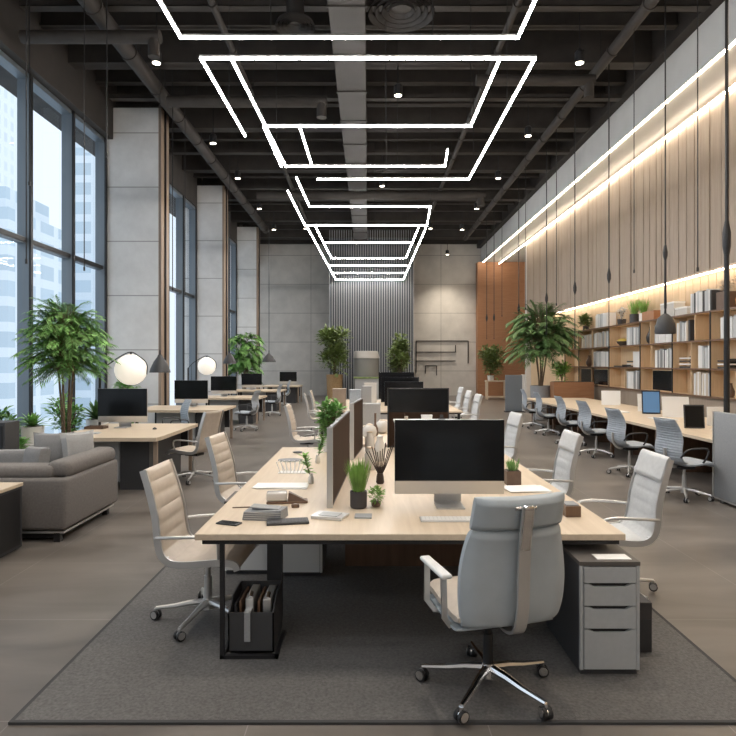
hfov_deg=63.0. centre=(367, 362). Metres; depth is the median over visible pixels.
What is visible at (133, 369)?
floor lamp
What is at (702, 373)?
binder
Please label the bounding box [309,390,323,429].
office chair
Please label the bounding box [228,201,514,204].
ceiling beam
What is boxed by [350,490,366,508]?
pot
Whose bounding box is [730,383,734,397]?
vase
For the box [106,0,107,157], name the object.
cable
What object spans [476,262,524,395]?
wood panel
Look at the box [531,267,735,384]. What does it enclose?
wall
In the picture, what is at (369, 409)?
file box
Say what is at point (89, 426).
wooden tray
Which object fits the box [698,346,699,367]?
binder
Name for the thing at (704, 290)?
binder
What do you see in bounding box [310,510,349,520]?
notebook
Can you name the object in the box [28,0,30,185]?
cable
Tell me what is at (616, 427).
chair
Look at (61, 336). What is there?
potted tree
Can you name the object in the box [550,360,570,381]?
plant
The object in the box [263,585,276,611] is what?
folder
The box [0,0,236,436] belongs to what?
window
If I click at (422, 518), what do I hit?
keyboard
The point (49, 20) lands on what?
ceiling beam
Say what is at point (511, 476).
pot
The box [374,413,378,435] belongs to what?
bottle vase
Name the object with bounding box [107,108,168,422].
column
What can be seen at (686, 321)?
binder
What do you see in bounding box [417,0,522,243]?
air duct
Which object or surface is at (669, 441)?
chair
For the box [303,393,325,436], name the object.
office chair
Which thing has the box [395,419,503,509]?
computer monitor
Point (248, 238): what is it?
column
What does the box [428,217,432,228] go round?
ceiling spotlight
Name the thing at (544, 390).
pot
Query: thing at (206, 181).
ceiling beam
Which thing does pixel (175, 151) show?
cable tray
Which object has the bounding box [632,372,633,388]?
binder
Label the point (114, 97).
tray
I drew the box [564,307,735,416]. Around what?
bookcase
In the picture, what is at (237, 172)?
ceiling spotlight
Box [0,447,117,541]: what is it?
sofa
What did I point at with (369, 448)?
glass jar
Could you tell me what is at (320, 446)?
leafy sprig
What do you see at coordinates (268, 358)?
pendant lamp
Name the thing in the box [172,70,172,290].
cable
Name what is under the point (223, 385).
computer monitor
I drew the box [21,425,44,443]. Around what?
pot
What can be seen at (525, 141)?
cable
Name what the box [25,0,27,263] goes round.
cable
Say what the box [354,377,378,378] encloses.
countertop
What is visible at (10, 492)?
base cabinet
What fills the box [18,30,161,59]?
duct
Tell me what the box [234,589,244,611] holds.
folder
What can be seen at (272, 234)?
ceiling beam
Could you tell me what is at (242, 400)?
desk
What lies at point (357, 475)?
potted grass
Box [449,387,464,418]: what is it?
office chair
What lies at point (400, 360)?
potted tree
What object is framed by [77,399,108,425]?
agave
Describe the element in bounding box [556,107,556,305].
cable
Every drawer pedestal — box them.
[224,491,266,573]
[283,544,326,575]
[546,544,639,673]
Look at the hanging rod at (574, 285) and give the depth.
14.49 m
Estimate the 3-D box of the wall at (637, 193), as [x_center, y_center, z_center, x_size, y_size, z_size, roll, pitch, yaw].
[7.150,-3.638,10.750,0.300,3.465,31.500,0,0,0]
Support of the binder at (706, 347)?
on the bookcase
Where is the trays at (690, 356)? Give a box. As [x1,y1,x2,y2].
[679,356,690,367]
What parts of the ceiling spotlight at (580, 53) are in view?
stem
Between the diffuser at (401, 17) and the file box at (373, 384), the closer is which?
the diffuser at (401, 17)
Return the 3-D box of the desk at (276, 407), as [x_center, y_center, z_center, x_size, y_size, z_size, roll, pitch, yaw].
[-4.050,1.373,22.225,1.900,0.755,1.450,0,0,0]
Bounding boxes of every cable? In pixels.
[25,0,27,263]
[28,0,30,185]
[83,0,84,270]
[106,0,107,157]
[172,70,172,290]
[525,141,525,309]
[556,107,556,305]
[696,0,698,271]
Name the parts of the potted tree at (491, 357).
pot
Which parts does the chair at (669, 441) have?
backrest, leg, seat, armrest, leg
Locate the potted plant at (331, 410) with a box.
[314,396,347,451]
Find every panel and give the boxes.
[329,230,413,398]
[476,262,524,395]
[581,368,591,381]
[594,369,607,385]
[653,370,671,391]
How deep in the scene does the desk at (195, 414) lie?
12.97 m
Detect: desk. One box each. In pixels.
[73,423,197,489]
[135,405,235,438]
[195,447,625,658]
[206,395,266,423]
[231,389,286,411]
[262,385,302,402]
[527,398,711,471]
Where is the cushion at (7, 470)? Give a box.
[0,463,53,477]
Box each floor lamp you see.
[98,352,147,424]
[187,356,216,379]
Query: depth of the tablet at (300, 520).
3.70 m
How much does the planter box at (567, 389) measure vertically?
1.190 m
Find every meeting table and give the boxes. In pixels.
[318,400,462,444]
[363,419,386,446]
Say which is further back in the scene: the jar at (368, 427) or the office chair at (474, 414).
the office chair at (474, 414)
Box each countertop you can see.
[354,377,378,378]
[354,377,380,399]
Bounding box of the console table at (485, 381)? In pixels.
[484,380,504,399]
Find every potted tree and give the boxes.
[11,294,120,432]
[314,324,353,399]
[384,332,412,371]
[477,343,504,380]
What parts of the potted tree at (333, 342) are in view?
pot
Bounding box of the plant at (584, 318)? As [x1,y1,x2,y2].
[578,313,592,329]
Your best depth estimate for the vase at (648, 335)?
14.82 m
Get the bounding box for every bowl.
[616,338,626,345]
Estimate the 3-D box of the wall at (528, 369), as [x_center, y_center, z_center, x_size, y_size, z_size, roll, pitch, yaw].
[8.000,-1.810,26.625,2.000,7.120,0.250,0,0,0]
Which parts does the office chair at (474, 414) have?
backrest, frame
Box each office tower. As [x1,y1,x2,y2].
[0,85,16,190]
[0,186,61,433]
[61,142,94,430]
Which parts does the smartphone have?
glass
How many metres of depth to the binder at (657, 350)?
14.24 m
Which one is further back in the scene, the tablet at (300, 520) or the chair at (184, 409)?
the chair at (184, 409)
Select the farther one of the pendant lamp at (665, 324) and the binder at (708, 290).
the binder at (708, 290)
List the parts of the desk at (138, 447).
drawer, leg, panel, leg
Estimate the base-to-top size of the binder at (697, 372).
0.487 m
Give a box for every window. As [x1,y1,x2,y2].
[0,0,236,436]
[169,182,196,404]
[228,237,236,394]
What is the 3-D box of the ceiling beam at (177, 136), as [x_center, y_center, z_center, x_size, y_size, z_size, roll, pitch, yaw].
[-0.320,-6.685,17.150,12.360,0.630,0.160,0,0,0]
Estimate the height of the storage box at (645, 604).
0.300 m
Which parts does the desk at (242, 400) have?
drawer, drawer, panel, leg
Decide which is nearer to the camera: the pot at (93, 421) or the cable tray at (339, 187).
the pot at (93, 421)
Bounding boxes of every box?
[332,388,345,408]
[349,389,360,408]
[362,386,371,402]
[363,403,380,424]
[364,382,376,402]
[421,415,431,418]
[550,381,593,398]
[563,501,580,516]
[640,593,651,651]
[660,301,684,315]
[675,306,689,315]
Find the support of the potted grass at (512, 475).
on the desk at (395, 535)
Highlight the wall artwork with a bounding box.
[416,341,468,374]
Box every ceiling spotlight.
[151,12,160,64]
[209,108,216,144]
[235,141,240,178]
[257,190,261,209]
[379,155,384,186]
[394,66,401,96]
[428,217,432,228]
[495,141,500,178]
[524,86,531,136]
[575,12,584,64]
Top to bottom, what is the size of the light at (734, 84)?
0.040 m
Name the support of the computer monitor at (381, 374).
on the desk at (383, 409)
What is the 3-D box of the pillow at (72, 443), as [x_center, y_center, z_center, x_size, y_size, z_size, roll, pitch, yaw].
[-3.333,0.991,6.906,0.204,0.412,0.400,0,0,38]
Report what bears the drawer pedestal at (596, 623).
on the rug
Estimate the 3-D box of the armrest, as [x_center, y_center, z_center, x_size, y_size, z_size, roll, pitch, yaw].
[-3.075,1.062,6.495,0.250,0.175,1.130,0,0,0]
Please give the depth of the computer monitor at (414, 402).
7.07 m
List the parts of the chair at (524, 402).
backrest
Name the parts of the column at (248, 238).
shadow rail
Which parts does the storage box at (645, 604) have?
panel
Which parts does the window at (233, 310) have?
frame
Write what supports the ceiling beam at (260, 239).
attached to the ceiling
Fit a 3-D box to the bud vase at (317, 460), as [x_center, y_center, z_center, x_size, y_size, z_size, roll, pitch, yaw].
[-0.500,0.955,5.950,0.048,0.080,0.048,0,0,0]
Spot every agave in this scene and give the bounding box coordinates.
[19,412,50,443]
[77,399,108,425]
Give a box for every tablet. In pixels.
[266,517,308,525]
[641,390,660,413]
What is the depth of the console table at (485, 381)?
28.48 m
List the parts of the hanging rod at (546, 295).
cord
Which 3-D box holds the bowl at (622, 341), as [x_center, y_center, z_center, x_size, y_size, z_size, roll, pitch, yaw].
[7.050,-0.578,16.600,0.340,0.215,0.340,0,0,0]
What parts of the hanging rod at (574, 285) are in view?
rod, cord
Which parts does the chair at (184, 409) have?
backrest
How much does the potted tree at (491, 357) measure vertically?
1.810 m
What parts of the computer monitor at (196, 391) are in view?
casing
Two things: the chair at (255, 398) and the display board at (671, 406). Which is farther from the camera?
the chair at (255, 398)
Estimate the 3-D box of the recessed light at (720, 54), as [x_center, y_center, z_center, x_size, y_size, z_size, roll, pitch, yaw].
[6.107,-5.345,13.450,0.035,0.040,36.700,0,0,0]
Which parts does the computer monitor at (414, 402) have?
trim, panel, panel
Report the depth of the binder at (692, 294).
12.72 m
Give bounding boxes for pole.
[722,0,730,412]
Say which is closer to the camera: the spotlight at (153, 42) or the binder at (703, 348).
the spotlight at (153, 42)
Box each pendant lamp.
[149,349,170,372]
[223,141,236,363]
[262,351,275,361]
[654,0,675,333]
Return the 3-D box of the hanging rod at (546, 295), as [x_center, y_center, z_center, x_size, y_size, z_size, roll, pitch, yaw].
[5.000,-3.900,16.800,0.084,6.200,0.084,0,0,0]
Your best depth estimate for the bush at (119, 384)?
12.22 m
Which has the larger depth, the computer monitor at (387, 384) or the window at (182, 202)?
the window at (182, 202)
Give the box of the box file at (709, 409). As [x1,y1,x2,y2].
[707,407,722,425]
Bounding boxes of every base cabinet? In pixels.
[0,420,18,448]
[0,482,22,557]
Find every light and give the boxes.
[157,0,536,38]
[199,55,536,179]
[231,0,499,166]
[287,107,430,225]
[306,180,426,279]
[483,39,735,262]
[499,82,735,263]
[528,264,735,320]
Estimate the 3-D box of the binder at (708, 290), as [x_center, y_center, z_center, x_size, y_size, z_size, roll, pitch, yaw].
[7.023,-1.261,12.125,0.260,0.421,0.049,0,0,0]
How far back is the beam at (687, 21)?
13.81 m
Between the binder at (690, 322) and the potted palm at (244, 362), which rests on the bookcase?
the binder at (690, 322)
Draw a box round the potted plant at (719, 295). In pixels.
[716,278,735,308]
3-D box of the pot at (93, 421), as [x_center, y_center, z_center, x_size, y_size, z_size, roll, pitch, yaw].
[-4.780,1.085,10.600,0.380,0.200,0.380,0,0,0]
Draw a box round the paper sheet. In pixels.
[592,554,631,559]
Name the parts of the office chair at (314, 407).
frame, backrest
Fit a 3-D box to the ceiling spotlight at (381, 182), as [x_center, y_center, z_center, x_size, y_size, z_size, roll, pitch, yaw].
[0.450,-6.297,19.000,0.180,1.406,0.177,0,0,0]
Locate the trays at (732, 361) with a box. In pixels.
[717,359,735,368]
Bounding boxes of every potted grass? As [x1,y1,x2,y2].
[344,457,372,508]
[504,458,520,484]
[627,300,640,322]
[636,299,650,320]
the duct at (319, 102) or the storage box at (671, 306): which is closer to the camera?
the duct at (319, 102)
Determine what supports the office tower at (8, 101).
on the ground
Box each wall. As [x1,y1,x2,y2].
[260,244,480,394]
[481,0,735,261]
[525,241,530,402]
[527,81,735,316]
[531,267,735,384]
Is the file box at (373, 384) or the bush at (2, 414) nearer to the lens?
the bush at (2, 414)
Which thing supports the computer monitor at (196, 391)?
on the desk at (195, 414)
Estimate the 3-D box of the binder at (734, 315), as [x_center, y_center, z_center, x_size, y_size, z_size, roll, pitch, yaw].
[7.012,-0.686,11.241,0.260,0.430,0.069,0,0,0]
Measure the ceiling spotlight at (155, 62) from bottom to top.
1.406 m
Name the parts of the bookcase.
panel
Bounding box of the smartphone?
[216,520,241,525]
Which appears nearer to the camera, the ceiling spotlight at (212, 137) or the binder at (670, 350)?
the binder at (670, 350)
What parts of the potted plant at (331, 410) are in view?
pot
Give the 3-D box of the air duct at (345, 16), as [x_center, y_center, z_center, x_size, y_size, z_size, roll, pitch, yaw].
[-0.340,-6.320,16.053,0.640,1.360,24.107,0,0,0]
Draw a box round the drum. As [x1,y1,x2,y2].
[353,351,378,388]
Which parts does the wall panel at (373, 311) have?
rod, rod, rod, rod, rod, rod, rod, rod, rod, rod, rod, rod, rod, rod, rod, rod, rod, rod, rod, rod, rod, rod, rod, rod, rod, rod, rod, rod, rod, rod, rod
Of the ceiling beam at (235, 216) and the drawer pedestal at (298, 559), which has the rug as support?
the drawer pedestal at (298, 559)
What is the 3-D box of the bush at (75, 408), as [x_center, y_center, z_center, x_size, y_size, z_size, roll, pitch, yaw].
[-5.595,1.131,11.231,0.920,1.237,0.727,0,0,3]
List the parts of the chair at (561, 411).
backrest, seat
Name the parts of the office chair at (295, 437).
backrest, armrest, seat, armrest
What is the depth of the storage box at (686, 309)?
13.13 m
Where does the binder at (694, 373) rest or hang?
on the bookcase
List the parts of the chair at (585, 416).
backrest, leg, seat, leg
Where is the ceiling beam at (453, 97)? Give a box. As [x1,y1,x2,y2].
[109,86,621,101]
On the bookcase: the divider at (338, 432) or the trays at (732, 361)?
the trays at (732, 361)
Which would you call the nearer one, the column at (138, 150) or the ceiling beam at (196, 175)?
the column at (138, 150)
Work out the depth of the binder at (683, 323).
13.08 m
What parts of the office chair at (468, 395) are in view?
backrest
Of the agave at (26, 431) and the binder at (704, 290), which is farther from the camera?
the binder at (704, 290)
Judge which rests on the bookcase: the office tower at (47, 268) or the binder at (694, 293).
the binder at (694, 293)
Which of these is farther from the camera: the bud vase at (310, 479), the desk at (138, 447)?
the desk at (138, 447)
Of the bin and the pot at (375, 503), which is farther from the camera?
the pot at (375, 503)
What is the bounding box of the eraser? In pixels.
[291,503,298,507]
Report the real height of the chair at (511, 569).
1.099 m
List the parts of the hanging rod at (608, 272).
rod, cord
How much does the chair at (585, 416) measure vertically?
1.041 m
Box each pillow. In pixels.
[0,449,24,462]
[22,445,50,462]
[33,432,73,462]
[59,430,93,457]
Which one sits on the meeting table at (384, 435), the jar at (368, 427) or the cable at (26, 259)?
the jar at (368, 427)
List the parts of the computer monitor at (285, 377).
casing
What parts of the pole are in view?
cord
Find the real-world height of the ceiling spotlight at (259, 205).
1.406 m
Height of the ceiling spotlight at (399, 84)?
1.406 m
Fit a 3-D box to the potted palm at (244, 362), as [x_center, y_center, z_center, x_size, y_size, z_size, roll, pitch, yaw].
[-4.871,0.262,23.940,1.977,2.976,1.731,0,0,41]
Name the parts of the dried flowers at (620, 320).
pot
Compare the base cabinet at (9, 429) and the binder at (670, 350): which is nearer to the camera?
the base cabinet at (9, 429)
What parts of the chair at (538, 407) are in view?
backrest, seat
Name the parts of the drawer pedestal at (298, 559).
frame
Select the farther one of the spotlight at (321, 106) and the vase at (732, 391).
the spotlight at (321, 106)
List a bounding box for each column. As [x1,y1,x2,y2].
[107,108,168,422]
[185,186,227,404]
[230,227,259,394]
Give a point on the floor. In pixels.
(55, 597)
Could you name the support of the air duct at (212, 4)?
hanging from the ceiling
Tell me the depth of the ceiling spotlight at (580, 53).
11.15 m
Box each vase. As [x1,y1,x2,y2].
[308,474,313,483]
[315,455,319,463]
[366,443,393,483]
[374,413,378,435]
[586,355,591,365]
[646,327,649,343]
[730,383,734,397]
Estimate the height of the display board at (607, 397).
0.336 m
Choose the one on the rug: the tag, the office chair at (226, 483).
the office chair at (226, 483)
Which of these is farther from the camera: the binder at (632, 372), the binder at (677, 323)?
the binder at (632, 372)
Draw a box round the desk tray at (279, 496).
[266,490,307,503]
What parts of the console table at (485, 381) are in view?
leg, leg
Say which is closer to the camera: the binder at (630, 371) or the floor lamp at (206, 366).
the binder at (630, 371)
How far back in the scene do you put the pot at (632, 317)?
15.65 m
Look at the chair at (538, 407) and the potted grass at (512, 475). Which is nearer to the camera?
the potted grass at (512, 475)
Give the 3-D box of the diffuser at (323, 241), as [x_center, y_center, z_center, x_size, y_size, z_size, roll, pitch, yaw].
[-0.040,-4.011,23.250,3.546,0.022,11.325,0,0,0]
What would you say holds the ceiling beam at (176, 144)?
attached to the ceiling
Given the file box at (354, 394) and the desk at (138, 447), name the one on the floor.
the desk at (138, 447)
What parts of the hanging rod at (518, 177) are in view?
cord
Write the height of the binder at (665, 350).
0.408 m
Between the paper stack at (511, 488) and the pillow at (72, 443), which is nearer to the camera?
the paper stack at (511, 488)
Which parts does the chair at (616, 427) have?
backrest, leg, armrest, seat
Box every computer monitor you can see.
[98,388,147,427]
[174,380,207,406]
[211,376,236,396]
[242,374,261,389]
[280,372,296,384]
[379,372,413,398]
[381,377,418,401]
[385,382,422,405]
[387,388,448,447]
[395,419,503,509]
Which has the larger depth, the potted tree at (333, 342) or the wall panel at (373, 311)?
the wall panel at (373, 311)
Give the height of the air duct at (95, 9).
1.200 m
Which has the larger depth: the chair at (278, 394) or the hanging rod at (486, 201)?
the hanging rod at (486, 201)
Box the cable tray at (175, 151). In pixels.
[169,149,569,154]
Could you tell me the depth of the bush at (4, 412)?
9.66 m
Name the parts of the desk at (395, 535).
leg, modesty panel, under frame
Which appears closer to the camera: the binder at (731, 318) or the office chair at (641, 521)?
the office chair at (641, 521)
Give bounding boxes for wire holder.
[276,461,309,473]
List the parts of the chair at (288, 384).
backrest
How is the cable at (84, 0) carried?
hanging from the ceiling
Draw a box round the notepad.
[354,513,371,518]
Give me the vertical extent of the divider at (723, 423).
1.135 m
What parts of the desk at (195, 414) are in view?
drawer, panel, leg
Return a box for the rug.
[8,544,735,724]
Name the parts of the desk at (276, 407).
drawer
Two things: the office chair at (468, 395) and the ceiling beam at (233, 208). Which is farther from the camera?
the ceiling beam at (233, 208)
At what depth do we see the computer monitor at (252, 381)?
22.38 m
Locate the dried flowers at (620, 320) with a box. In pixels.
[615,307,626,324]
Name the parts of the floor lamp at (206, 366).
lamp shade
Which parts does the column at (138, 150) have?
shadow rail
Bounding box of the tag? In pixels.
[244,607,252,641]
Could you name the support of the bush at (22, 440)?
on the floor
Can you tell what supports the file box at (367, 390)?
on the desk at (383, 409)
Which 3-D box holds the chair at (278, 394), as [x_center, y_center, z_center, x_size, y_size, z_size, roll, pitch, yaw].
[-3.199,1.228,19.974,0.682,1.041,0.660,0,0,6]
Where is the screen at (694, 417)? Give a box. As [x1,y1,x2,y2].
[683,405,704,428]
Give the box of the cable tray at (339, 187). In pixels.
[225,180,535,189]
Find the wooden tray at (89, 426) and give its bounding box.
[84,425,107,428]
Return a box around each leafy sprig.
[298,452,314,483]
[315,435,326,463]
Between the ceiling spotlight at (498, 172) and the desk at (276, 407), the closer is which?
the ceiling spotlight at (498, 172)
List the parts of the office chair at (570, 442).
armrest, frame, armrest, backrest, frame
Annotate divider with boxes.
[327,411,349,507]
[350,398,362,459]
[712,411,735,505]
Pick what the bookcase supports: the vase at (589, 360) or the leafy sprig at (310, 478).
the vase at (589, 360)
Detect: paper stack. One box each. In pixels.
[252,482,308,488]
[504,485,552,492]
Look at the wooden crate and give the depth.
14.61 m
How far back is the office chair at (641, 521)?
4.44 m
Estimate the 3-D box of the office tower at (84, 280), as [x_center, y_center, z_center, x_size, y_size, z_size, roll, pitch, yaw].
[-43.500,-1.750,98.000,7.000,67.000,12.000,0,0,0]
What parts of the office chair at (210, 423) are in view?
seat, leg, armrest, frame, leg, frame, backrest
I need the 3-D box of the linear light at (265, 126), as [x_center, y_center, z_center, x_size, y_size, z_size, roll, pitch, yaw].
[-0.030,-5.495,10.110,3.574,2.990,4.294,0,0,0]
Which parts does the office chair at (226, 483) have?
frame, backrest, armrest, frame, armrest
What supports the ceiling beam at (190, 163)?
attached to the ceiling
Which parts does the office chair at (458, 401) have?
backrest, frame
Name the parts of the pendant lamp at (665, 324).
lamp shade, cord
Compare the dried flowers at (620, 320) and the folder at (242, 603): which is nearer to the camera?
the folder at (242, 603)
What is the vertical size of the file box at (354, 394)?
0.420 m
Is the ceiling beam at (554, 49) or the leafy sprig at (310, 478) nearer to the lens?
the leafy sprig at (310, 478)
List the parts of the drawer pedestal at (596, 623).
frame, drawer, drawer, drawer, drawer, frame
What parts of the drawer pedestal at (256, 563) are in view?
drawer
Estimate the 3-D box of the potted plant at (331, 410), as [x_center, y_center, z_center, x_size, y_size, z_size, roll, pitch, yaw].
[-0.440,0.682,6.746,0.438,0.625,0.358,0,0,42]
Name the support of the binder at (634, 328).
on the bookcase
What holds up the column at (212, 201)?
on the floor
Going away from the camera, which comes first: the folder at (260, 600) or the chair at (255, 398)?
the folder at (260, 600)
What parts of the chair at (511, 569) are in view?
arm frame, seat, leg, leg, leg, backrest, leg, leg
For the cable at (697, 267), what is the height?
5.610 m
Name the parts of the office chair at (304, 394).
frame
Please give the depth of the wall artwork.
32.34 m
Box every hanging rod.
[486,201,487,338]
[518,177,519,323]
[545,142,547,333]
[573,86,576,348]
[607,63,610,348]
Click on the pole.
(726, 233)
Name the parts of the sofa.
backrest, arm panel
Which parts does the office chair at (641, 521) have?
armrest, frame, seat, armrest, backrest, frame, leg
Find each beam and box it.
[19,0,710,11]
[39,12,678,29]
[68,30,651,69]
[95,70,625,85]
[142,107,589,131]
[169,132,573,140]
[173,141,559,148]
[182,155,549,172]
[193,173,538,177]
[203,178,529,185]
[228,190,522,200]
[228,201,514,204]
[228,205,507,211]
[231,212,501,221]
[237,222,495,223]
[243,224,490,229]
[260,230,485,238]
[260,239,481,239]
[260,240,477,243]
[477,0,724,247]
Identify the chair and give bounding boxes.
[140,459,258,641]
[162,399,191,422]
[166,410,223,484]
[204,431,257,503]
[233,390,260,431]
[261,384,282,415]
[281,380,290,405]
[284,403,324,446]
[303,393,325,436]
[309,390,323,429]
[415,492,564,724]
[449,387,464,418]
[449,390,472,418]
[453,394,482,418]
[504,411,524,458]
[520,389,544,427]
[528,429,583,496]
[533,392,560,435]
[554,396,586,445]
[576,400,614,457]
[578,449,673,601]
[604,407,653,477]
[653,417,714,502]
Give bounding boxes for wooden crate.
[642,310,659,320]
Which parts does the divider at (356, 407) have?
trim, panel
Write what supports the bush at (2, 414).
on the floor
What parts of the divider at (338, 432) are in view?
trim, panel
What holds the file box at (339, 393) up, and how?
on the desk at (383, 409)
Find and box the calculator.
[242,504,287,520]
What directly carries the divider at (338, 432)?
on the desk at (395, 535)
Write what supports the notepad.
on the desk at (395, 535)
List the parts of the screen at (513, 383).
post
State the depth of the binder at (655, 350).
14.37 m
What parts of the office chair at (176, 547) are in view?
backrest, leg, armrest, frame, leg, armrest, frame, seat, leg, leg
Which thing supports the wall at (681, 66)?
attached to the ceiling
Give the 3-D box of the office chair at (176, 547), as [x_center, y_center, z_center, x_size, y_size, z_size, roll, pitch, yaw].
[-1.115,1.213,4.079,0.735,1.048,0.747,0,0,3]
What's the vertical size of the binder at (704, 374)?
0.452 m
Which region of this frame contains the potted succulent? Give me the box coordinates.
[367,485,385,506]
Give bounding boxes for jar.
[363,423,376,437]
[365,431,373,451]
[365,446,375,469]
[375,436,384,461]
[376,419,386,433]
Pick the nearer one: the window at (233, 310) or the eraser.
the eraser
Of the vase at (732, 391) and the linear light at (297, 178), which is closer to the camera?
the vase at (732, 391)
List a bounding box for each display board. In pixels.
[601,391,620,404]
[637,394,641,410]
[662,397,688,417]
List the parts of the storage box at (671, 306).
lid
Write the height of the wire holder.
0.103 m
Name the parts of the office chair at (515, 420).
backrest, frame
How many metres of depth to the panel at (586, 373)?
18.90 m
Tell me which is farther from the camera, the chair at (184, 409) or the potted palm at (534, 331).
the potted palm at (534, 331)
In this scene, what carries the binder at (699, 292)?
on the bookcase
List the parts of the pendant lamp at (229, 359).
cord, lamp shade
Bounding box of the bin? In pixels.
[228,580,281,651]
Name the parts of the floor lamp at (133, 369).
arm, lamp shade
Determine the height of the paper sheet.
0.004 m
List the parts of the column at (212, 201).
shadow rail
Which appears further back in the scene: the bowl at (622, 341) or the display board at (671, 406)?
the bowl at (622, 341)
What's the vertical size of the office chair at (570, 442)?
1.062 m
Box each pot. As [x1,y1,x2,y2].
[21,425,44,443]
[86,418,108,425]
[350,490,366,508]
[371,500,380,506]
[504,469,520,484]
[530,385,549,419]
[629,314,638,322]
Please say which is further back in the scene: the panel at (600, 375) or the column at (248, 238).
the column at (248, 238)
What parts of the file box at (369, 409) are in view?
lid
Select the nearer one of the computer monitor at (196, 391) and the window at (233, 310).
the computer monitor at (196, 391)
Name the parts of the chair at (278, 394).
backrest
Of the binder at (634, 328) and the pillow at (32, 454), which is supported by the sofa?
the pillow at (32, 454)
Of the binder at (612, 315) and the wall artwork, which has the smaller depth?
the binder at (612, 315)
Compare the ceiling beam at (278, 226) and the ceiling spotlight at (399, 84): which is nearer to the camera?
the ceiling spotlight at (399, 84)
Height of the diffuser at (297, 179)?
0.022 m
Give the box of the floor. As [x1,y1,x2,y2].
[0,395,735,735]
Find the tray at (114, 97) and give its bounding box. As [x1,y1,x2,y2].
[109,94,621,101]
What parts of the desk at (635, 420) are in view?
leg, panel, leg, panel, leg, panel, panel, panel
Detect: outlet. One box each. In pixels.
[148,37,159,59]
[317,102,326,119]
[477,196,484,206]
[584,80,593,99]
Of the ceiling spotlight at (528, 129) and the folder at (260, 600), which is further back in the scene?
the ceiling spotlight at (528, 129)
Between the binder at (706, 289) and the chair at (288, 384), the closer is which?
the binder at (706, 289)
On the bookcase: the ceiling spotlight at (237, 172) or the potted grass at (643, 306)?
the potted grass at (643, 306)
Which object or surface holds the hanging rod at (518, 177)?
hanging from the ceiling
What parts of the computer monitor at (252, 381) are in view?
casing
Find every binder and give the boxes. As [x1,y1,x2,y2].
[604,331,605,346]
[607,312,615,325]
[630,371,633,388]
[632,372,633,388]
[634,328,635,344]
[655,350,656,367]
[657,350,658,367]
[660,349,661,367]
[665,350,666,367]
[667,349,668,367]
[670,350,671,367]
[677,323,678,341]
[680,321,685,340]
[683,323,684,340]
[686,321,687,340]
[688,320,693,340]
[690,294,691,312]
[692,294,693,312]
[694,293,695,312]
[694,373,695,394]
[697,291,702,311]
[697,372,698,394]
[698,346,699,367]
[699,292,700,311]
[699,372,708,394]
[700,346,707,367]
[701,292,702,311]
[702,347,705,367]
[702,373,705,395]
[703,290,705,310]
[704,374,705,395]
[706,289,720,310]
[706,347,707,367]
[706,373,707,395]
[708,290,709,310]
[710,290,721,309]
[720,317,722,338]
[730,317,732,337]
[734,315,735,337]
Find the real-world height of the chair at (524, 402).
1.041 m
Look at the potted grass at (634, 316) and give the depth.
15.68 m
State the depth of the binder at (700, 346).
12.39 m
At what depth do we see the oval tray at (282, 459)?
6.13 m
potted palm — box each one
[228,332,265,388]
[502,299,585,419]
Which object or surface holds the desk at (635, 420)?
on the floor
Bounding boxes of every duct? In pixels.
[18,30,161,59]
[77,0,268,233]
[166,96,326,119]
[207,0,316,242]
[256,191,485,206]
[326,0,367,240]
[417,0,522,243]
[463,0,659,240]
[475,74,595,99]
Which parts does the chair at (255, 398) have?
seat, backrest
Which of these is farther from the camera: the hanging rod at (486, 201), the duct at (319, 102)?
the hanging rod at (486, 201)
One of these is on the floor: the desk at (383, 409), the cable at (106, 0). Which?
the desk at (383, 409)
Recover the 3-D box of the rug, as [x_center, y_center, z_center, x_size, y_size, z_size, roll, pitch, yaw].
[0.140,1.744,5.090,3.760,0.013,4.380,0,0,0]
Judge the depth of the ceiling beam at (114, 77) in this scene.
13.68 m
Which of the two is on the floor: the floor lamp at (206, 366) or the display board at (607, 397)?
the floor lamp at (206, 366)
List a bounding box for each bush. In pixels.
[0,405,24,438]
[0,414,26,432]
[19,436,29,448]
[43,391,85,432]
[113,377,140,422]
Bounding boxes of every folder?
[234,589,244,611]
[239,586,248,611]
[246,584,260,611]
[258,586,265,611]
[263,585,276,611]
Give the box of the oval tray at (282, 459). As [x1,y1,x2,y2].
[278,458,302,461]
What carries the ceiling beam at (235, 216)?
attached to the ceiling
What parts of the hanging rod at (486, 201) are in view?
cord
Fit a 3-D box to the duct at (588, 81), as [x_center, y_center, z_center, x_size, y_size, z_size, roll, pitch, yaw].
[3.400,-5.630,12.200,2.400,0.460,0.217,0,0,0]
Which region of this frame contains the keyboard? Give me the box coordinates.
[419,516,470,521]
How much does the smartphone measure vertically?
0.012 m
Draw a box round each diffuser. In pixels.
[231,60,499,166]
[275,0,314,33]
[287,177,430,225]
[306,226,426,279]
[368,0,434,32]

